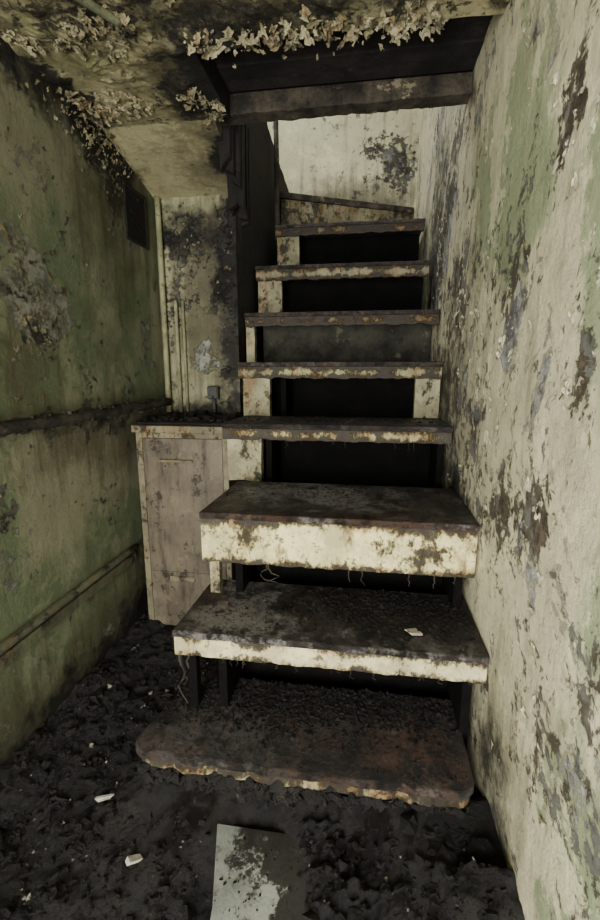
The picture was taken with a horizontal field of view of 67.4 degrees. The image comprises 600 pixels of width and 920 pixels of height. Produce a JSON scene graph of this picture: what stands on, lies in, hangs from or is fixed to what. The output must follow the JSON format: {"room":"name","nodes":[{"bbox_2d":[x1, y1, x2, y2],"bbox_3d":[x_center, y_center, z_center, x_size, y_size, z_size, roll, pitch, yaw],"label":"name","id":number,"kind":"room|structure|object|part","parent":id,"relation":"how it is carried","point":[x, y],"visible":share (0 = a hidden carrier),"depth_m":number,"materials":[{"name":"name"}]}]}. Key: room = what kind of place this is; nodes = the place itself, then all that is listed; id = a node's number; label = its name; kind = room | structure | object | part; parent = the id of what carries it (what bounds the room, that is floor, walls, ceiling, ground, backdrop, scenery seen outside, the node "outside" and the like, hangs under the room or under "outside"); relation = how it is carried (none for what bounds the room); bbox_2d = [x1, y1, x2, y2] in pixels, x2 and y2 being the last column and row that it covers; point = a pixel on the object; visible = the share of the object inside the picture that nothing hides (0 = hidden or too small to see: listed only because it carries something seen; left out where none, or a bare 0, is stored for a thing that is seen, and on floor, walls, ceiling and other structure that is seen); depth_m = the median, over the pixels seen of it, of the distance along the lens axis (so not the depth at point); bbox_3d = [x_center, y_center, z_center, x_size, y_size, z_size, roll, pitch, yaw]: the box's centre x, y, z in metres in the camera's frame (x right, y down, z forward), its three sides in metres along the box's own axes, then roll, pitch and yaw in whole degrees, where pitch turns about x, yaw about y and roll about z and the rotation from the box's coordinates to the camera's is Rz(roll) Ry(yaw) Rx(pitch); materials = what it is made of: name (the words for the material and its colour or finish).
{"room":"abandoned stairwell","nodes":[
{"label":"abandoned stairwell","id":0,"kind":"room"},
{"bbox_2d":[0,36,166,764],"bbox_3d":[-1.269,-0.014,0.833,0.150,2.900,4.650,2,11,8],"label":"wall","id":1,"kind":"structure","parent":0,"point":[124,275],"depth_m":1.95,"materials":[{"name":"paint"}]},
{"bbox_2d":[0,552,136,671],"bbox_3d":[-1.229,0.924,0.710,0.018,0.050,3.860,2,11,8],"label":"pipe","id":2,"kind":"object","parent":1,"relation":"attached to","point":[25,643],"depth_m":1.94,"materials":[{"name":"metal"}]},
{"bbox_2d":[0,76,137,572],"bbox_3d":[-0.996,-0.543,2.046,0.009,1.968,1.299,2,11,8],"label":"flakes","id":3,"kind":"object","parent":1,"relation":"attached to","point":[19,239],"visible":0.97,"depth_m":1.80,"materials":[{"name":"paint"}]},
{"bbox_2d":[0,544,138,655],"bbox_3d":[-1.201,0.846,0.794,0.036,0.041,3.660,2,11,8],"label":"pipe","id":4,"kind":"object","parent":1,"relation":"attached to","point":[26,629],"visible":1,"depth_m":1.92,"materials":[{"name":"metal"}]},
{"bbox_2d":[0,397,171,438],"bbox_3d":[-1.143,0.029,0.869,0.063,0.077,4.143,2,11,8],"label":"pipe","id":5,"kind":"object","parent":1,"relation":"attached to","point":[22,426],"visible":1,"depth_m":1.92,"materials":[{"name":"metal"}]},
{"bbox_2d":[122,181,148,249],"bbox_3d":[-0.908,-1.346,2.497,0.010,0.280,0.240,2,11,8],"label":"air vent","id":6,"kind":"object","parent":1,"relation":"in","point":[136,227],"visible":1,"depth_m":2.48,"materials":[{"name":"black metal"}]},
{"bbox_2d":[102,120,227,198],"bbox_3d":[-0.638,-1.662,2.377,0.560,0.313,0.530,2,11,8],"label":"ceiling soffit","id":7,"kind":"structure","parent":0,"point":[181,159],"depth_m":2.34,"materials":[{"name":"beige paint"}]},
{"bbox_2d":[154,194,243,413],"bbox_3d":[-0.620,-0.438,2.954,0.500,2.900,0.120,2,11,8],"label":"wall","id":8,"kind":"structure","parent":0,"point":[211,261],"depth_m":2.78,"materials":[{"name":"paint"}]},
{"bbox_2d":[154,197,171,411],"bbox_3d":[-0.847,-0.931,2.792,0.034,1.270,0.034,2,11,8],"label":"conduit","id":9,"kind":"object","parent":8,"relation":"attached to","point":[156,199],"visible":0.97,"depth_m":2.77,"materials":[{"name":"metal"}]},
{"bbox_2d":[172,297,182,412],"bbox_3d":[-0.774,-0.659,2.851,0.032,0.715,0.024,2,11,8],"label":"conduit","id":10,"kind":"object","parent":8,"relation":"attached to","point":[173,298],"visible":0.88,"depth_m":2.84,"materials":[{"name":"metal"}]},
{"bbox_2d":[181,300,188,412],"bbox_3d":[-0.726,-0.646,2.846,0.018,0.690,0.018,2,11,8],"label":"conduit","id":11,"kind":"object","parent":8,"relation":"attached to","point":[182,301],"visible":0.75,"depth_m":2.84,"materials":[{"name":"metal"}]},
{"bbox_2d":[163,202,232,382],"bbox_3d":[-0.624,-1.014,2.771,0.460,1.066,0.011,2,11,8],"label":"flakes","id":12,"kind":"object","parent":8,"relation":"attached to","point":[231,232],"visible":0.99,"depth_m":2.77,"materials":[{"name":"beige paint"}]},
{"bbox_2d":[207,386,219,412],"bbox_3d":[-0.549,-0.384,2.864,0.070,0.170,0.056,2,11,8],"label":"junction box","id":13,"kind":"object","parent":8,"relation":"attached to","point":[213,392],"visible":0.98,"depth_m":2.83,"materials":[{"name":"grey metal"}]},
{"bbox_2d":[0,0,509,127],"bbox_3d":[-0.277,-1.422,0.927,1.705,0.214,2.270,2,11,8],"label":"ceiling","id":14,"kind":"structure","parent":0,"point":[157,68],"depth_m":1.56,"materials":[{"name":"paint"}]},
{"bbox_2d":[75,0,129,26],"bbox_3d":[-0.722,-1.387,1.206,0.273,0.077,0.675,2,11,8],"label":"conduit","id":15,"kind":"object","parent":14,"relation":"attached to","point":[91,5],"depth_m":1.42,"materials":[{"name":"beige metal"}]},
{"bbox_2d":[0,0,447,180],"bbox_3d":[-0.248,-1.423,1.684,1.556,0.292,1.603,2,11,8],"label":"flakes","id":16,"kind":"object","parent":14,"relation":"attached to","point":[394,29],"visible":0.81,"depth_m":1.55,"materials":[{"name":"beige paint"}]},
{"bbox_2d":[218,124,250,228],"bbox_3d":[-0.344,-1.580,2.416,0.120,0.510,0.400,2,11,8],"label":"charred lath","id":17,"kind":"object","parent":14,"relation":"attached to","point":[235,147],"visible":0.78,"depth_m":2.36,"materials":[{"name":"brown wood"}]},
{"bbox_2d":[217,37,484,79],"bbox_3d":[0.186,-1.660,1.836,1.065,0.064,0.090,2,11,8],"label":"board","id":18,"kind":"object","parent":14,"relation":"attached to","point":[463,48],"visible":0.66,"depth_m":1.83,"materials":[{"name":"brown wood"}]},
{"bbox_2d":[224,56,477,91],"bbox_3d":[0.200,-1.681,1.927,1.065,0.059,0.090,2,11,8],"label":"board","id":19,"kind":"object","parent":14,"relation":"attached to","point":[467,63],"visible":0.49,"depth_m":1.93,"materials":[{"name":"brown wood"}]},
{"bbox_2d":[214,20,490,63],"bbox_3d":[0.172,-1.645,1.743,1.065,0.057,0.090,2,11,8],"label":"board","id":20,"kind":"object","parent":14,"relation":"attached to","point":[470,30],"visible":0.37,"depth_m":1.75,"materials":[{"name":"wood"}]},
{"bbox_2d":[253,15,492,44],"bbox_3d":[0.158,-1.624,1.651,1.065,0.063,0.090,2,11,8],"label":"board","id":21,"kind":"object","parent":14,"relation":"attached to","point":[469,19],"visible":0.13,"depth_m":1.63,"materials":[{"name":"wood"}]},
{"bbox_2d":[0,608,524,919],"bbox_3d":[-0.219,1.055,1.820,1.705,0.291,6.558,2,11,8],"label":"floor","id":22,"kind":"structure","parent":0,"point":[217,806],"depth_m":1.38,"materials":[{"name":"black soil"}]},
{"bbox_2d":[131,410,247,624],"bbox_3d":[-0.628,0.338,2.762,0.573,1.253,0.547,2,11,8],"label":"cabinet","id":23,"kind":"object","parent":22,"relation":"on","point":[182,458],"visible":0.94,"depth_m":2.50,"materials":[{"name":"paint"}]},
{"bbox_2d":[131,422,221,433],"bbox_3d":[-0.628,-0.213,2.652,0.573,0.038,0.547,2,11,8],"label":"countertop","id":24,"kind":"structure","parent":23,"relation":"on","point":[190,429],"depth_m":2.39,"materials":[{"name":"paint"}]},
{"bbox_3d":[-0.633,-0.132,2.417,0.451,0.030,0.025,2,11,8],"label":"rail","id":25,"kind":"part","parent":23,"relation":"part of","materials":[{"name":"paint"}]},
{"bbox_3d":[-0.671,0.679,2.571,0.150,0.030,0.008,2,11,8],"label":"latch plate","id":26,"kind":"part","parent":23,"relation":"part of","materials":[{"name":"paint"}]},
{"bbox_3d":[-0.633,0.262,2.496,0.447,0.768,0.020,2,11,8],"label":"door panel","id":27,"kind":"part","parent":23,"relation":"part of","materials":[{"name":"paint"}]},
{"bbox_3d":[-0.633,0.805,2.605,0.447,0.339,0.021,2,11,8],"label":"drawer","id":28,"kind":"part","parent":23,"relation":"part of","materials":[{"name":"paint"}]},
{"bbox_2d":[0,623,511,919],"bbox_3d":[-0.247,1.073,1.697,1.704,0.285,1.668,2,11,8],"label":"debris","id":29,"kind":"object","parent":22,"relation":"on","point":[258,874],"visible":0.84,"depth_m":1.31,"materials":[{"name":"soil"}]},
{"bbox_3d":[-0.102,1.204,1.194,0.383,0.020,0.421,2,11,8],"label":"fallen panel","id":30,"kind":"part","parent":29,"relation":"part of","materials":[{"name":"paint"}]},
{"bbox_2d":[135,120,489,818],"bbox_3d":[0.243,-0.823,2.841,1.203,3.500,3.643,2,11,8],"label":"staircase","id":31,"kind":"structure","parent":22,"relation":"on","point":[347,645],"depth_m":1.72,"materials":[{"name":"brown wood"}]},
{"bbox_3d":[-0.384,0.926,1.666,0.035,0.530,0.040,2,11,8],"label":"leg","id":32,"kind":"part","parent":31,"relation":"part of","materials":[{"name":"black wood"}]},
{"bbox_3d":[-0.182,-2.253,3.542,0.048,0.971,0.052,-8,14,-36],"label":"newel post","id":33,"kind":"part","parent":31,"relation":"part of","materials":[{"name":"brown wood"}]},
{"bbox_2d":[241,122,288,361],"bbox_3d":[-0.289,-1.005,3.801,0.120,3.480,1.840,2,11,8],"label":"wall partition","id":34,"kind":"structure","parent":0,"point":[258,242],"depth_m":3.22,"materials":[{"name":"black wood"}]},
{"bbox_2d":[267,108,419,218],"bbox_3d":[-0.376,-1.756,4.700,3.005,4.800,0.150,2,11,8],"label":"wall","id":35,"kind":"structure","parent":0,"point":[373,157],"depth_m":4.27,"materials":[{"name":"white paint"}]},
{"bbox_2d":[216,72,472,125],"bbox_3d":[0.153,-1.624,2.039,1.185,0.090,0.090,2,11,8],"label":"header beam","id":36,"kind":"structure","parent":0,"point":[367,97],"depth_m":2.00,"materials":[{"name":"brown wood"}]},
{"bbox_2d":[415,0,599,919],"bbox_3d":[0.711,-1.083,1.336,0.150,4.800,6.620,2,11,8],"label":"wall","id":37,"kind":"structure","parent":0,"point":[535,436],"depth_m":1.12,"materials":[{"name":"paint"}]},
{"bbox_2d":[230,70,472,93],"bbox_3d":[0.154,-1.719,2.025,1.185,0.102,0.080,2,11,8],"label":"header trimmer","id":38,"kind":"object","parent":37,"relation":"attached to","point":[466,70],"visible":0.14,"depth_m":1.98},
{"bbox_2d":[431,0,599,919],"bbox_3d":[0.675,-0.355,1.815,0.014,2.225,2.847,2,11,8],"label":"flakes","id":39,"kind":"object","parent":37,"relation":"attached to","point":[555,77],"visible":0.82,"depth_m":1.01,"materials":[{"name":"paint"}]}
]}

